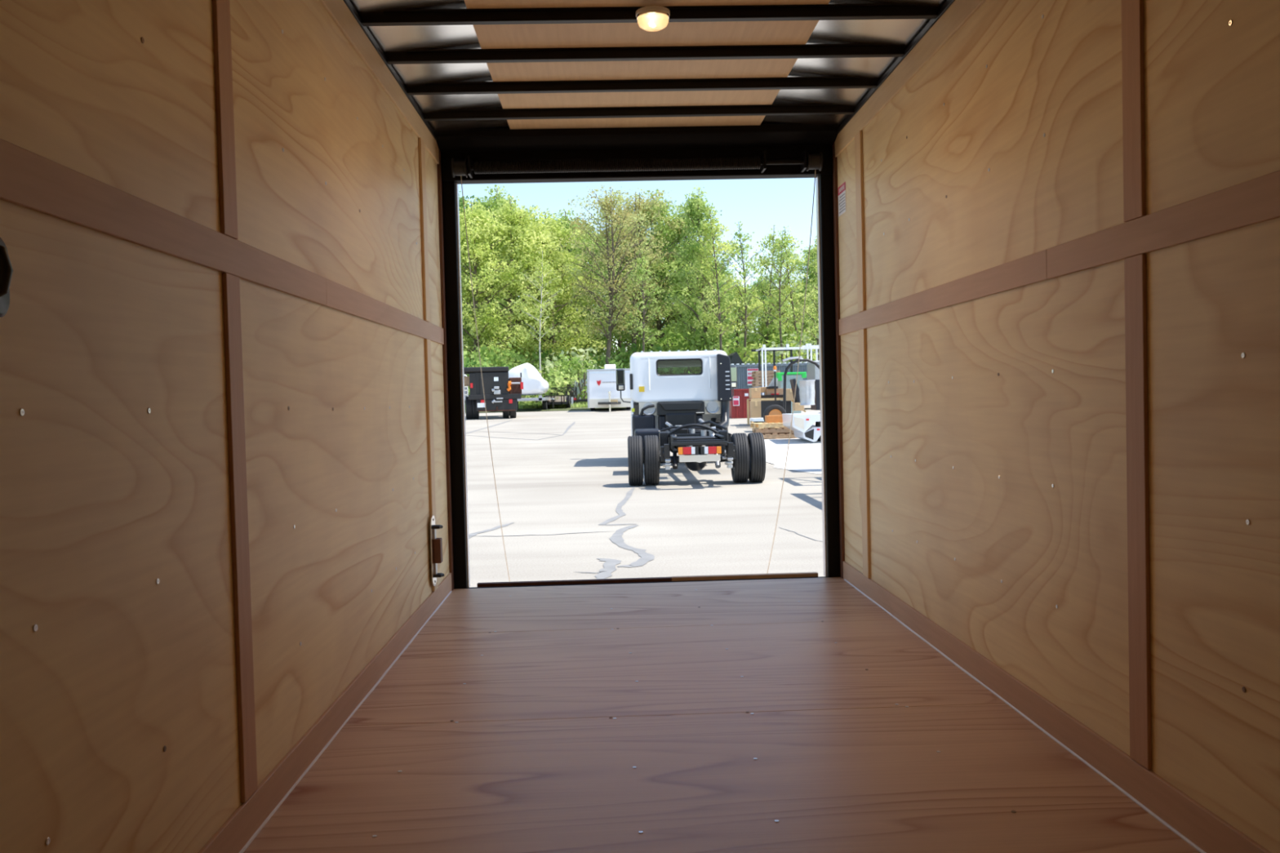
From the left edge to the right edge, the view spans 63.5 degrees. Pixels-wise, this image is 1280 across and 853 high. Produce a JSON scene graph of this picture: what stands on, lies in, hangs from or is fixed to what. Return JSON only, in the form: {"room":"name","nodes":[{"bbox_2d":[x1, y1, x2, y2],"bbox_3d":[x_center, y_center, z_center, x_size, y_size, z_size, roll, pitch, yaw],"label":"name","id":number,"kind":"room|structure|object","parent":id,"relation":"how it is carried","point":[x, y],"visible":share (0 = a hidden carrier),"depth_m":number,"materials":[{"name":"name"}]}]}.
{"room":"cargo space","nodes":[
{"label":"cargo space","id":0,"kind":"room"},
{"bbox_2d":[0,0,448,852],"bbox_3d":[-0.867,-0.177,1.944,0.047,2.304,6.050,-1,2,-2],"label":"wall","id":1,"kind":"structure","parent":0,"point":[119,719],"depth_m":1.91,"materials":[{"name":"brown wood"}]},
{"bbox_2d":[0,237,13,317],"bbox_3d":[-0.796,-0.191,1.278,0.058,0.105,0.115,-1,2,-2],"label":"handle","id":2,"kind":"object","parent":1,"relation":"attached to","point":[6,268],"visible":1,"depth_m":1.26,"materials":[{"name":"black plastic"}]},
{"bbox_2d":[0,138,326,305],"bbox_3d":[-0.836,-0.341,1.645,0.008,0.077,2.459,-1,2,-2],"label":"trim","id":3,"kind":"structure","parent":1,"relation":"attached to","point":[29,180],"depth_m":1.70,"materials":[{"name":"brown wood"}]},
{"bbox_2d":[212,0,238,239],"bbox_3d":[-0.863,-0.785,2.136,0.009,0.782,0.077,-1,2,-2],"label":"trim","id":4,"kind":"structure","parent":1,"relation":"attached to","point":[220,8],"depth_m":2.13,"materials":[{"name":"brown wood"}]},
{"bbox_2d":[222,272,257,803],"bbox_3d":[-0.837,0.232,2.165,0.009,1.096,0.077,-1,2,-2],"label":"trim","id":5,"kind":"structure","parent":1,"relation":"attached to","point":[231,283],"depth_m":2.15,"materials":[{"name":"brown wood"}]},
{"bbox_2d":[198,573,452,852],"bbox_3d":[-0.840,0.810,2.716,0.010,0.085,4.538,-1,2,-2],"label":"baseboard","id":6,"kind":"structure","parent":1,"relation":"attached to","point":[241,826],"depth_m":2.62,"materials":[{"name":"brown wood"}]},
{"bbox_2d":[319,0,439,164],"bbox_3d":[-0.890,-1.237,2.659,0.010,0.093,4.538,-1,2,-2],"label":"trim","id":7,"kind":"structure","parent":1,"relation":"attached to","point":[338,10],"depth_m":3.62,"materials":[{"name":"brown wood"}]},
{"bbox_2d":[324,278,444,344],"bbox_3d":[-0.910,-0.403,3.913,0.008,0.077,2.077,-1,2,-2],"label":"trim","id":8,"kind":"structure","parent":1,"relation":"attached to","point":[340,297],"depth_m":3.52,"materials":[{"name":"brown wood"}]},
{"bbox_2d":[343,0,437,140],"bbox_3d":[-0.867,-1.286,1.914,0.020,0.046,6.050,-1,2,-2],"label":"trim","id":9,"kind":"structure","parent":1,"relation":"attached to","point":[348,2],"depth_m":3.73,"materials":[{"name":"black paint"}]},
{"bbox_2d":[417,137,430,321],"bbox_3d":[-0.937,-0.849,4.488,0.012,0.782,0.095,-1,2,-2],"label":"trim","id":10,"kind":"structure","parent":1,"relation":"attached to","point":[420,143],"depth_m":4.45,"materials":[{"name":"brown wood"}]},
{"bbox_2d":[424,338,438,591],"bbox_3d":[-0.912,0.168,4.517,0.012,1.096,0.095,-1,2,-2],"label":"trim","id":11,"kind":"structure","parent":1,"relation":"attached to","point":[427,342],"depth_m":4.48,"materials":[{"name":"brown wood"}]},
{"bbox_2d":[430,515,444,586],"bbox_3d":[-0.872,0.537,4.471,0.044,0.305,0.108,-1,2,-2],"label":"anchor","id":12,"kind":"object","parent":1,"relation":"attached to","point":[436,543],"visible":1,"depth_m":4.45,"materials":[{"name":"silver metal"}]},
{"bbox_2d":[436,148,453,590],"bbox_3d":[-0.947,-0.279,4.974,0.034,2.142,0.040,-1,2,-2],"label":"trim","id":13,"kind":"structure","parent":1,"relation":"attached to","point":[439,171],"depth_m":4.96,"materials":[{"name":"black metal"}]},
{"bbox_2d":[441,181,470,589],"bbox_3d":[-0.928,-0.162,5.040,0.120,2.504,0.080,-1,2,-2],"label":"trim","id":14,"kind":"structure","parent":1,"relation":"attached to","point":[449,209],"depth_m":5.00,"materials":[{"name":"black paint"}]},
{"bbox_2d":[435,123,839,184],"bbox_3d":[-0.010,-1.320,4.968,2.000,0.232,0.220,-1,2,-2],"label":"door header","id":15,"kind":"structure","parent":1,"relation":"attached to","point":[786,141],"depth_m":4.96,"materials":[{"name":"black paint"}]},
{"bbox_2d":[468,576,826,588],"bbox_3d":[0.044,0.877,5.087,1.771,0.216,0.055,-1,2,-2],"label":"trim","id":16,"kind":"structure","parent":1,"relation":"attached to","point":[821,576],"depth_m":5.09,"materials":[{"name":"black paint"}]},
{"bbox_2d":[349,0,947,132],"bbox_3d":[0.085,-1.334,1.978,2.020,0.080,6.220,-1,2,-2],"label":"ceiling","id":17,"kind":"structure","parent":0,"point":[466,64],"depth_m":3.78,"materials":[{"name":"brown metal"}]},
{"bbox_2d":[635,5,670,31],"bbox_3d":[0.042,-1.303,3.314,0.110,0.052,0.110,-1,2,-2],"label":"dome lamp","id":18,"kind":"object","parent":17,"relation":"attached to","point":[650,18],"visible":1,"depth_m":3.28,"materials":[{"name":"white metal"}]},
{"bbox_2d":[239,577,1206,852],"bbox_3d":[0.141,0.896,1.996,2.020,0.106,6.130,-1,2,-2],"label":"floor","id":19,"kind":"structure","parent":0,"point":[780,715],"depth_m":2.69,"materials":[{"name":"brown wood"}]},
{"bbox_2d":[836,0,1279,852],"bbox_3d":[1.095,-0.227,2.006,0.047,2.304,6.050,-1,2,-2],"label":"wall","id":20,"kind":"structure","parent":0,"point":[997,423],"depth_m":2.48,"materials":[{"name":"brown wood"}]},
{"bbox_2d":[815,176,826,577],"bbox_3d":[0.898,-0.242,5.122,0.005,1.976,0.050,-1,2,-2],"label":"trim","id":21,"kind":"structure","parent":20,"relation":"attached to","point":[817,177],"depth_m":5.11,"materials":[{"name":"white metal"}]},
{"bbox_2d":[818,173,840,577],"bbox_3d":[0.961,-0.211,5.100,0.118,2.504,0.080,-1,2,-2],"label":"trim","id":22,"kind":"structure","parent":20,"relation":"attached to","point":[828,319],"depth_m":5.06,"materials":[{"name":"black paint"}]},
{"bbox_2d":[832,142,844,578],"bbox_3d":[0.977,-0.328,5.035,0.034,2.142,0.040,-1,2,-2],"label":"trim","id":23,"kind":"structure","parent":20,"relation":"attached to","point":[834,158],"depth_m":5.02,"materials":[{"name":"black metal"}]},
{"bbox_2d":[837,181,845,217],"bbox_3d":[0.958,-1.078,4.906,0.002,0.138,0.150,-1,2,-2],"label":"warning sticker","id":24,"kind":"object","parent":20,"relation":"attached to","point":[841,189],"visible":1,"depth_m":4.90,"materials":[{"name":"white"}]},
{"bbox_2d":[854,130,866,312],"bbox_3d":[0.969,-0.898,4.548,0.012,0.782,0.095,-1,2,-2],"label":"trim","id":25,"kind":"structure","parent":20,"relation":"attached to","point":[859,136],"depth_m":4.52,"materials":[{"name":"brown wood"}]},
{"bbox_2d":[857,328,871,578],"bbox_3d":[0.994,0.119,4.577,0.012,1.096,0.095,-1,2,-2],"label":"trim","id":26,"kind":"structure","parent":20,"relation":"attached to","point":[862,333],"depth_m":4.55,"materials":[{"name":"brown wood"}]},
{"bbox_2d":[836,0,955,133],"bbox_3d":[1.040,-1.335,1.974,0.020,0.046,6.050,-1,2,-2],"label":"trim","id":27,"kind":"structure","parent":20,"relation":"attached to","point":[948,2],"depth_m":3.86,"materials":[{"name":"black paint"}]},
{"bbox_2d":[835,0,986,156],"bbox_3d":[1.043,-1.265,1.970,0.010,0.093,6.038,-1,2,-2],"label":"trim","id":28,"kind":"structure","parent":20,"relation":"attached to","point":[959,11],"depth_m":3.74,"materials":[{"name":"brown wood"}]},
{"bbox_2d":[838,248,1048,335],"bbox_3d":[1.006,-0.448,3.828,0.008,0.077,2.367,-1,2,-2],"label":"trim","id":29,"kind":"structure","parent":20,"relation":"attached to","point":[1031,268],"depth_m":3.31,"materials":[{"name":"brown wood"}]},
{"bbox_2d":[842,560,1271,852],"bbox_3d":[1.093,0.781,2.027,0.010,0.085,6.038,-1,2,-2],"label":"baseboard","id":30,"kind":"structure","parent":20,"relation":"attached to","point":[1206,830],"depth_m":2.49,"materials":[{"name":"brown wood"}]},
{"bbox_2d":[1121,0,1146,222],"bbox_3d":[1.047,-0.834,2.197,0.009,0.782,0.077,-1,2,-2],"label":"trim","id":31,"kind":"structure","parent":20,"relation":"attached to","point":[1132,11],"depth_m":2.19,"materials":[{"name":"brown wood"}]},
{"bbox_2d":[1124,253,1151,769],"bbox_3d":[1.072,0.183,2.225,0.009,1.096,0.077,-1,2,-2],"label":"trim","id":32,"kind":"structure","parent":20,"relation":"attached to","point":[1135,267],"depth_m":2.21,"materials":[{"name":"brown wood"}]},
{"bbox_2d":[1046,169,1279,279],"bbox_3d":[1.103,-0.366,0.811,0.008,0.077,3.669,-1,2,-2],"label":"trim","id":33,"kind":"structure","parent":20,"relation":"attached to","point":[1256,200],"depth_m":2.05,"materials":[{"name":"brown wood"}]},
{"label":"outside","id":34,"kind":"structure","parent":0,"visible":0},
{"bbox_2d":[465,404,824,587],"bbox_3d":[-0.724,0.208,23.003,120.000,1.048,74.000,-1,2,-2],"label":"ground","id":35,"kind":"structure","parent":34,"point":[569,508],"depth_m":12.35,"materials":[{"name":"concrete"}]},
{"bbox_2d":[463,366,523,419],"bbox_3d":[-5.700,-1.273,39.856,2.356,1.917,4.708,-2,2,-8],"label":"dump truck","id":36,"kind":"object","parent":35,"relation":"on","point":[502,393],"visible":0.98,"depth_m":37.78,"materials":[{"name":"black paint"}]},
{"bbox_2d":[508,363,551,410],"bbox_3d":[-5.302,-1.874,49.907,1.963,2.250,6.169,-1,2,-2],"label":"boat","id":37,"kind":"object","parent":35,"relation":"on","point":[534,384],"visible":0.7,"depth_m":46.90,"materials":[{"name":"white plastic"}]},
{"bbox_2d":[543,386,577,408],"bbox_3d":[-3.916,-1.397,50.701,1.542,1.086,4.647,-1,2,-2],"label":"trailer","id":38,"kind":"object","parent":35,"relation":"on","point":[561,400],"visible":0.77,"depth_m":51.18,"materials":[{"name":"black paint"}]},
{"bbox_2d":[586,364,631,412],"bbox_3d":[-1.327,-1.690,46.077,1.990,2.138,5.750,-1,2,-2],"label":"trailer","id":39,"kind":"object","parent":35,"relation":"on","point":[602,391],"visible":0.88,"depth_m":44.44,"materials":[{"name":"white metal"}]},
{"bbox_2d":[476,572,817,586],"bbox_3d":[0.013,0.952,6.102,1.745,0.452,1.960,-1,2,-2],"label":"threshold","id":40,"kind":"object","parent":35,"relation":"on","point":[802,574],"depth_m":5.12,"materials":[{"name":"metal"}]},
{"bbox_2d":[451,150,822,582],"bbox_3d":[-0.008,-0.122,5.828,1.760,2.397,1.850,-1,2,-2],"label":"ramp door spring assembly","id":41,"kind":"object","parent":40,"relation":"on","point":[807,162],"visible":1,"depth_m":4.90,"materials":[{"name":"black paint"}]},
{"bbox_2d":[615,349,765,485],"bbox_3d":[0.833,-0.320,18.521,2.565,2.277,6.965,-1,2,-1],"label":"truck","id":42,"kind":"object","parent":35,"relation":"on","point":[682,414],"visible":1,"depth_m":20.12,"materials":[{"name":"grey metal"}]},
{"bbox_2d":[615,368,625,391],"bbox_3d":[-0.413,-0.985,21.872,0.185,0.460,0.090,-1,2,-1],"label":"mirror","id":43,"kind":"object","parent":42,"relation":"attached to","point":[620,384],"depth_m":21.82,"materials":[{"name":"black plastic"}]},
{"bbox_2d":[677,446,698,454],"bbox_3d":[0.705,0.353,15.087,0.301,0.118,0.070,-1,2,-2],"label":"tail lamp","id":44,"kind":"object","parent":42,"relation":"attached to","point":[682,450],"depth_m":15.05,"materials":[{"name":"red"}]},
{"bbox_2d":[700,445,721,454],"bbox_3d":[1.035,0.345,15.091,0.301,0.118,0.071,-1,2,-2],"label":"tail lamp","id":45,"kind":"object","parent":42,"relation":"attached to","point":[708,450],"depth_m":15.06,"materials":[{"name":"red plastic"}]},
{"bbox_2d":[728,388,750,418],"bbox_3d":[3.380,-0.784,35.240,0.679,0.984,1.360,-1,2,-2],"label":"bin","id":46,"kind":"object","parent":35,"relation":"on","point":[738,406],"visible":0.61,"depth_m":34.62,"materials":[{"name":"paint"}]},
{"bbox_2d":[751,349,792,380],"bbox_3d":[6.432,-2.436,50.227,2.000,2.679,0.080,-1,2,-2],"label":"rack","id":47,"kind":"object","parent":35,"relation":"on","point":[752,350],"visible":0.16,"depth_m":50.16,"materials":[{"name":"grey"}]},
{"bbox_2d":[753,343,819,395],"bbox_3d":[6.437,-1.961,41.012,3.609,2.565,2.160,-1,2,-2],"label":"rack","id":48,"kind":"object","parent":35,"relation":"on","point":[813,371],"visible":0.06,"depth_m":40.14,"materials":[{"name":"white metal"}]},
{"bbox_2d":[764,411,821,473],"bbox_3d":[11.656,-0.054,27.701,18.950,0.686,20.200,-1,2,-2],"label":"pavement","id":49,"kind":"structure","parent":35,"relation":"on","point":[803,455],"depth_m":21.94,"materials":[{"name":"grey concrete"}]},
{"bbox_2d":[749,400,761,417],"bbox_3d":[3.387,-0.500,30.273,0.298,0.508,0.307,-1,2,-2],"label":"carton","id":50,"kind":"object","parent":49,"relation":"on","point":[755,406],"visible":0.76,"depth_m":30.12,"materials":[{"name":"cardboard"}]},
{"bbox_2d":[760,400,791,422],"bbox_3d":[3.899,-0.412,29.591,0.854,0.641,0.100,-1,2,-2],"label":"box","id":51,"kind":"object","parent":49,"relation":"on","point":[764,405],"visible":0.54,"depth_m":29.54,"materials":[{"name":"black paint"}]},
{"bbox_2d":[746,397,805,424],"bbox_3d":[4.051,-0.439,30.796,1.526,0.829,1.541,-1,2,-2],"label":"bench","id":52,"kind":"object","parent":49,"relation":"on","point":[777,398],"visible":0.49,"depth_m":31.07,"materials":[{"name":"brown wood"}]},
{"bbox_2d":[762,432,796,439],"bbox_3d":[3.429,0.238,26.409,1.100,0.130,1.000,-2,2,-8],"label":"pallet","id":53,"kind":"object","parent":49,"relation":"on","point":[779,435],"visible":0.5,"depth_m":25.93,"materials":[{"name":"brown wood"}]},
{"bbox_2d":[751,426,793,433],"bbox_3d":[3.444,0.102,26.456,1.050,0.130,1.000,-1,2,1],"label":"pallet","id":54,"kind":"object","parent":53,"relation":"on","point":[769,430],"visible":0.63,"depth_m":25.97,"materials":[{"name":"brown wood"}]},
{"bbox_2d":[750,422,786,428],"bbox_3d":[3.421,-0.033,26.452,1.000,0.130,1.000,-2,2,-6],"label":"pallet","id":55,"kind":"object","parent":54,"relation":"on","point":[757,425],"visible":0.69,"depth_m":25.96,"materials":[{"name":"wood"}]},
{"bbox_2d":[763,404,786,422],"bbox_3d":[3.528,-0.270,27.031,0.600,0.600,0.200,-2,2,-4],"label":"tyre","id":56,"kind":"object","parent":54,"relation":"on","point":[773,410],"visible":0.49,"depth_m":26.95,"materials":[{"name":"grey rubber"}]},
{"bbox_2d":[775,372,806,413],"bbox_3d":[4.833,-0.974,33.210,0.934,1.524,0.700,-1,2,-2],"label":"bin","id":57,"kind":"object","parent":49,"relation":"on","point":[780,375],"visible":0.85,"depth_m":32.86,"materials":[{"name":"green plastic"}]},
{"bbox_2d":[789,378,799,403],"bbox_3d":[4.440,-0.997,29.393,0.266,0.732,0.500,-1,2,-2],"label":"ramp","id":58,"kind":"object","parent":49,"relation":"on","point":[793,381],"visible":0.59,"depth_m":29.15,"materials":[{"name":"black metal"}]},
{"bbox_2d":[782,355,819,411],"bbox_3d":[4.499,-0.900,28.146,1.250,2.048,0.081,-1,2,-2],"label":"hoop","id":59,"kind":"object","parent":49,"relation":"on","point":[801,359],"visible":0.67,"depth_m":28.09,"materials":[{"name":"black paint"}]},
{"bbox_2d":[782,412,821,442],"bbox_3d":[4.095,0.028,25.042,1.054,0.720,1.427,-1,2,-2],"label":"truck fender","id":60,"kind":"object","parent":49,"relation":"on","point":[802,428],"visible":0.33,"depth_m":24.40,"materials":[{"name":"white"}]},
{"bbox_2d":[798,379,815,405],"bbox_3d":[4.474,-0.907,27.645,0.442,0.673,0.442,-1,2,-2],"label":"drum","id":61,"kind":"object","parent":49,"relation":"on","point":[806,387],"visible":1,"depth_m":27.48,"materials":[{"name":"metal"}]},
{"bbox_2d":[810,379,820,410],"bbox_3d":[5.367,-0.927,30.075,0.654,0.880,0.800,-1,2,-2],"label":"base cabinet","id":62,"kind":"object","parent":49,"relation":"on","point":[817,399],"visible":0.31,"depth_m":29.68,"materials":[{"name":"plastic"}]},
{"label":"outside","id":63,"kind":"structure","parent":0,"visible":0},
{"bbox_2d":[464,402,626,413],"bbox_3d":[-3.030,-3.317,92.895,140.000,2.606,94.000,-1,2,-2],"label":"lawn","id":64,"kind":"structure","parent":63,"point":[552,408],"depth_m":48.65,"materials":[{"name":"green plant"}]},
{"bbox_2d":[458,191,528,365],"bbox_3d":[-11.568,-8.104,65.730,9.826,14.224,9.171,-1,2,-2],"label":"tree","id":65,"kind":"object","parent":64,"relation":"on","point":[460,200],"visible":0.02,"depth_m":65.10,"materials":[{"name":"green plant"}]},
{"bbox_2d":[463,356,524,405],"bbox_3d":[-8.299,-2.030,51.788,5.360,2.921,5.073,-1,2,-2],"label":"bush","id":66,"kind":"object","parent":64,"relation":"on","point":[468,362],"visible":0.08,"depth_m":51.18,"materials":[{"name":"green plant"}]},
{"bbox_2d":[458,198,549,376],"bbox_3d":[-9.461,-6.971,59.088,7.876,12.322,9.064,-3,2,-41],"label":"tree","id":67,"kind":"object","parent":64,"relation":"on","point":[477,223],"visible":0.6,"depth_m":58.60,"materials":[{"name":"green plant"}]},
{"bbox_2d":[463,342,546,404],"bbox_3d":[-7.878,-2.635,56.283,5.134,3.836,5.223,-2,2,-15],"label":"bush","id":68,"kind":"object","parent":64,"relation":"on","point":[491,356],"visible":0.35,"depth_m":55.29,"materials":[{"name":"green plant"}]},
{"bbox_2d":[465,184,550,358],"bbox_3d":[-10.096,-8.988,71.882,10.117,15.426,9.164,-1,2,25],"label":"tree","id":69,"kind":"object","parent":64,"relation":"on","point":[492,202],"visible":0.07,"depth_m":70.84,"materials":[{"name":"green plant"}]},
{"bbox_2d":[460,195,589,373],"bbox_3d":[-7.223,-7.370,61.429,9.348,12.837,8.071,-2,2,-25],"label":"tree","id":70,"kind":"object","parent":64,"relation":"on","point":[516,219],"visible":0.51,"depth_m":60.51,"materials":[{"name":"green plant"}]},
{"bbox_2d":[495,345,568,403],"bbox_3d":[-7.135,-2.800,60.330,5.055,3.764,5.136,-2,2,-33],"label":"bush","id":71,"kind":"object","parent":64,"relation":"on","point":[534,355],"visible":0.18,"depth_m":59.32,"materials":[{"name":"green plant"}]},
{"bbox_2d":[518,249,569,404],"bbox_3d":[-5.323,-5.179,55.856,2.709,8.692,2.401,0,2,45],"label":"tree","id":72,"kind":"object","parent":64,"relation":"on","point":[541,262],"visible":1,"depth_m":55.75,"materials":[{"name":"green plant"}]},
{"bbox_2d":[518,400,587,408],"bbox_3d":[-7.880,-1.252,58.248,20.161,0.522,14.211,-1,2,-2],"label":"grass","id":73,"kind":"structure","parent":64,"relation":"on","point":[535,405],"depth_m":51.55,"materials":[{"name":"green plant"}]},
{"bbox_2d":[495,208,617,379],"bbox_3d":[-5.931,-7.246,63.487,7.827,12.324,9.031,-1,2,21],"label":"tree","id":74,"kind":"object","parent":64,"relation":"on","point":[559,261],"visible":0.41,"depth_m":62.87,"materials":[{"name":"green plant"}]},
{"bbox_2d":[520,347,598,402],"bbox_3d":[-5.700,-2.872,61.880,7.016,3.690,6.409,-2,2,-20],"label":"bush","id":75,"kind":"object","parent":64,"relation":"on","point":[544,355],"visible":0.06,"depth_m":61.10,"materials":[{"name":"green plant"}]},
{"bbox_2d":[528,354,604,403],"bbox_3d":[-4.175,-2.336,54.688,4.188,3.080,4.239,0,2,40],"label":"bush","id":76,"kind":"object","parent":64,"relation":"on","point":[569,369],"visible":0.71,"depth_m":54.38,"materials":[{"name":"green plant"}]},
{"bbox_2d":[537,346,604,402],"bbox_3d":[-3.333,-2.609,57.377,4.707,3.495,5.460,-2,2,-13],"label":"bush","id":77,"kind":"object","parent":64,"relation":"on","point":[547,362],"visible":0.39,"depth_m":56.18,"materials":[{"name":"green plant"}]},
{"bbox_2d":[520,208,631,367],"bbox_3d":[-4.721,-8.010,69.422,7.729,13.319,8.154,-3,2,-36],"label":"tree","id":78,"kind":"object","parent":64,"relation":"on","point":[566,224],"visible":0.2,"depth_m":68.92,"materials":[{"name":"green plant"}]},
{"bbox_2d":[555,223,631,364],"bbox_3d":[-4.467,-8.971,81.658,8.705,14.182,10.234,-1,2,28],"label":"tree","id":79,"kind":"object","parent":64,"relation":"on","point":[595,224],"visible":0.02,"depth_m":80.60,"materials":[{"name":"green plant"}]},
{"bbox_2d":[557,185,662,364],"bbox_3d":[-1.687,-7.358,59.069,6.057,12.729,6.192,-1,2,5],"label":"tree","id":80,"kind":"object","parent":64,"relation":"on","point":[612,305],"visible":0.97,"depth_m":59.06,"materials":[{"name":"green plant"}]},
{"bbox_2d":[573,220,663,368],"bbox_3d":[-2.003,-8.949,80.324,8.030,14.168,11.031,-1,2,-2],"label":"tree","id":81,"kind":"object","parent":64,"relation":"on","point":[620,343],"visible":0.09,"depth_m":79.07,"materials":[{"name":"green plant"}]},
{"bbox_2d":[579,342,689,374],"bbox_3d":[-0.220,-3.110,61.883,6.819,3.926,7.192,0,2,43],"label":"bush","id":82,"kind":"object","parent":64,"relation":"on","point":[676,370],"visible":0.17,"depth_m":61.38,"materials":[{"name":"green plant"}]},
{"bbox_2d":[610,248,665,352],"bbox_3d":[0.093,-5.491,57.736,2.633,8.893,2.726,-2,2,-27],"label":"tree","id":83,"kind":"object","parent":64,"relation":"on","point":[641,272],"visible":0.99,"depth_m":57.79,"materials":[{"name":"green plant"}]},
{"bbox_2d":[588,187,701,352],"bbox_3d":[0.179,-8.230,65.832,6.772,13.855,7.416,-1,2,22],"label":"tree","id":84,"kind":"object","parent":64,"relation":"on","point":[638,206],"visible":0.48,"depth_m":65.42,"materials":[{"name":"green plant"}]},
{"bbox_2d":[596,188,718,373],"bbox_3d":[0.935,-8.487,68.149,8.820,14.163,8.268,-1,2,11],"label":"tree","id":85,"kind":"object","parent":64,"relation":"on","point":[661,226],"visible":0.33,"depth_m":66.73,"materials":[{"name":"green plant"}]},
{"bbox_2d":[623,327,702,374],"bbox_3d":[1.020,-3.675,64.108,6.944,4.916,6.905,-2,2,-20],"label":"bush","id":86,"kind":"object","parent":64,"relation":"on","point":[677,344],"visible":0.23,"depth_m":63.44,"materials":[{"name":"green plant"}]},
{"bbox_2d":[648,203,719,373],"bbox_3d":[2.939,-8.045,67.812,5.083,13.158,4.426,-1,2,10],"label":"tree","id":87,"kind":"object","parent":64,"relation":"on","point":[675,220],"visible":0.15,"depth_m":67.16,"materials":[{"name":"green plant"}]},
{"bbox_2d":[644,239,740,373],"bbox_3d":[4.387,-8.332,79.798,8.030,12.579,8.321,-2,2,-3],"label":"tree","id":88,"kind":"object","parent":64,"relation":"on","point":[727,320],"visible":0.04,"depth_m":79.28,"materials":[{"name":"green plant"}]},
{"bbox_2d":[666,185,737,352],"bbox_3d":[3.760,-7.755,61.702,4.405,13.070,4.543,-2,2,-6],"label":"tree","id":89,"kind":"object","parent":64,"relation":"on","point":[695,210],"visible":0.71,"depth_m":61.20,"materials":[{"name":"green plant"}]},
{"bbox_2d":[657,327,772,374],"bbox_3d":[3.915,-3.709,62.906,6.969,4.982,6.920,0,2,42],"label":"bush","id":90,"kind":"object","parent":64,"relation":"on","point":[697,338],"visible":0.2,"depth_m":61.49,"materials":[{"name":"green plant"}]},
{"bbox_2d":[684,208,750,350],"bbox_3d":[4.500,-6.907,59.606,3.586,11.435,3.597,-1,2,20],"label":"tree","id":91,"kind":"object","parent":64,"relation":"on","point":[726,249],"visible":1,"depth_m":59.49,"materials":[{"name":"green plant"}]},
{"bbox_2d":[716,221,768,363],"bbox_3d":[6.061,-6.845,62.156,3.195,11.019,3.377,0,2,35],"label":"tree","id":92,"kind":"object","parent":64,"relation":"on","point":[744,273],"visible":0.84,"depth_m":61.94,"materials":[{"name":"green plant"}]},
{"bbox_2d":[711,280,773,356],"bbox_3d":[7.189,-6.804,80.098,5.976,9.221,6.654,-1,2,26],"label":"tree","id":93,"kind":"object","parent":64,"relation":"on","point":[751,318],"visible":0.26,"depth_m":79.47,"materials":[{"name":"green plant"}]},
{"bbox_2d":[732,276,789,346],"bbox_3d":[10.069,-7.382,84.045,6.334,9.923,6.966,-2,2,-4],"label":"tree","id":94,"kind":"object","parent":64,"relation":"on","point":[757,282],"visible":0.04,"depth_m":83.53,"materials":[{"name":"green plant"}]},
{"bbox_2d":[725,333,806,364],"bbox_3d":[8.002,-3.637,64.501,6.082,4.462,7.536,-2,2,-10],"label":"bush","id":95,"kind":"object","parent":64,"relation":"on","point":[743,351],"visible":0.14,"depth_m":63.50,"materials":[{"name":"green plant"}]},
{"bbox_2d":[730,361,807,389],"bbox_3d":[8.747,-2.445,56.432,8.600,2.075,2.470,-1,2,-2],"label":"shipping container","id":96,"kind":"object","parent":64,"relation":"on","point":[744,379],"visible":0.23,"depth_m":55.19,"materials":[{"name":"metal"}]},
{"bbox_2d":[737,223,804,353],"bbox_3d":[8.387,-7.250,66.302,3.634,11.358,3.562,-3,2,-39],"label":"tree","id":97,"kind":"object","parent":64,"relation":"on","point":[770,237],"visible":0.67,"depth_m":66.06,"materials":[{"name":"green plant"}]},
{"bbox_2d":[730,323,816,362],"bbox_3d":[9.449,-4.088,66.941,7.218,5.130,7.259,-1,2,16],"label":"bush","id":98,"kind":"object","parent":64,"relation":"on","point":[754,337],"visible":0.19,"depth_m":65.38,"materials":[{"name":"green plant"}]},
{"bbox_2d":[739,330,819,364],"bbox_3d":[8.369,-3.496,61.825,6.374,4.416,5.722,-1,2,-2],"label":"bush","id":99,"kind":"object","parent":64,"relation":"on","point":[805,336],"visible":0.24,"depth_m":61.43,"materials":[{"name":"green plant"}]},
{"bbox_2d":[758,230,806,362],"bbox_3d":[8.783,-6.701,62.951,3.218,10.498,2.991,-2,2,-24],"label":"tree","id":100,"kind":"object","parent":64,"relation":"on","point":[784,257],"visible":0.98,"depth_m":62.96,"materials":[{"name":"green plant"}]},
{"bbox_2d":[754,280,817,340],"bbox_3d":[11.398,-6.885,80.579,5.635,9.147,6.600,-3,2,-34],"label":"tree","id":101,"kind":"object","parent":64,"relation":"on","point":[777,305],"visible":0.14,"depth_m":79.59,"materials":[{"name":"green plant"}]},
{"bbox_2d":[755,226,817,340],"bbox_3d":[9.627,-7.259,66.289,4.038,11.318,3.548,-2,2,-8],"label":"tree","id":102,"kind":"object","parent":64,"relation":"on","point":[786,237],"visible":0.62,"depth_m":66.19,"materials":[{"name":"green plant"}]},
{"bbox_2d":[768,336,819,363],"bbox_3d":[10.686,-3.586,64.078,7.178,4.255,5.744,-1,2,17],"label":"bush","id":103,"kind":"object","parent":64,"relation":"on","point":[802,353],"visible":0.13,"depth_m":63.54,"materials":[{"name":"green plant"}]},
{"bbox_2d":[774,236,819,360],"bbox_3d":[12.441,-7.411,70.519,6.533,11.120,7.053,-2,2,-29],"label":"tree","id":104,"kind":"object","parent":64,"relation":"on","point":[811,274],"visible":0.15,"depth_m":69.83,"materials":[{"name":"green plant"}]},
{"bbox_2d":[791,235,818,360],"bbox_3d":[10.848,-6.596,60.861,3.657,10.357,3.247,-1,2,23],"label":"tree","id":105,"kind":"object","parent":64,"relation":"on","point":[812,264],"visible":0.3,"depth_m":60.89,"materials":[{"name":"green plant"}]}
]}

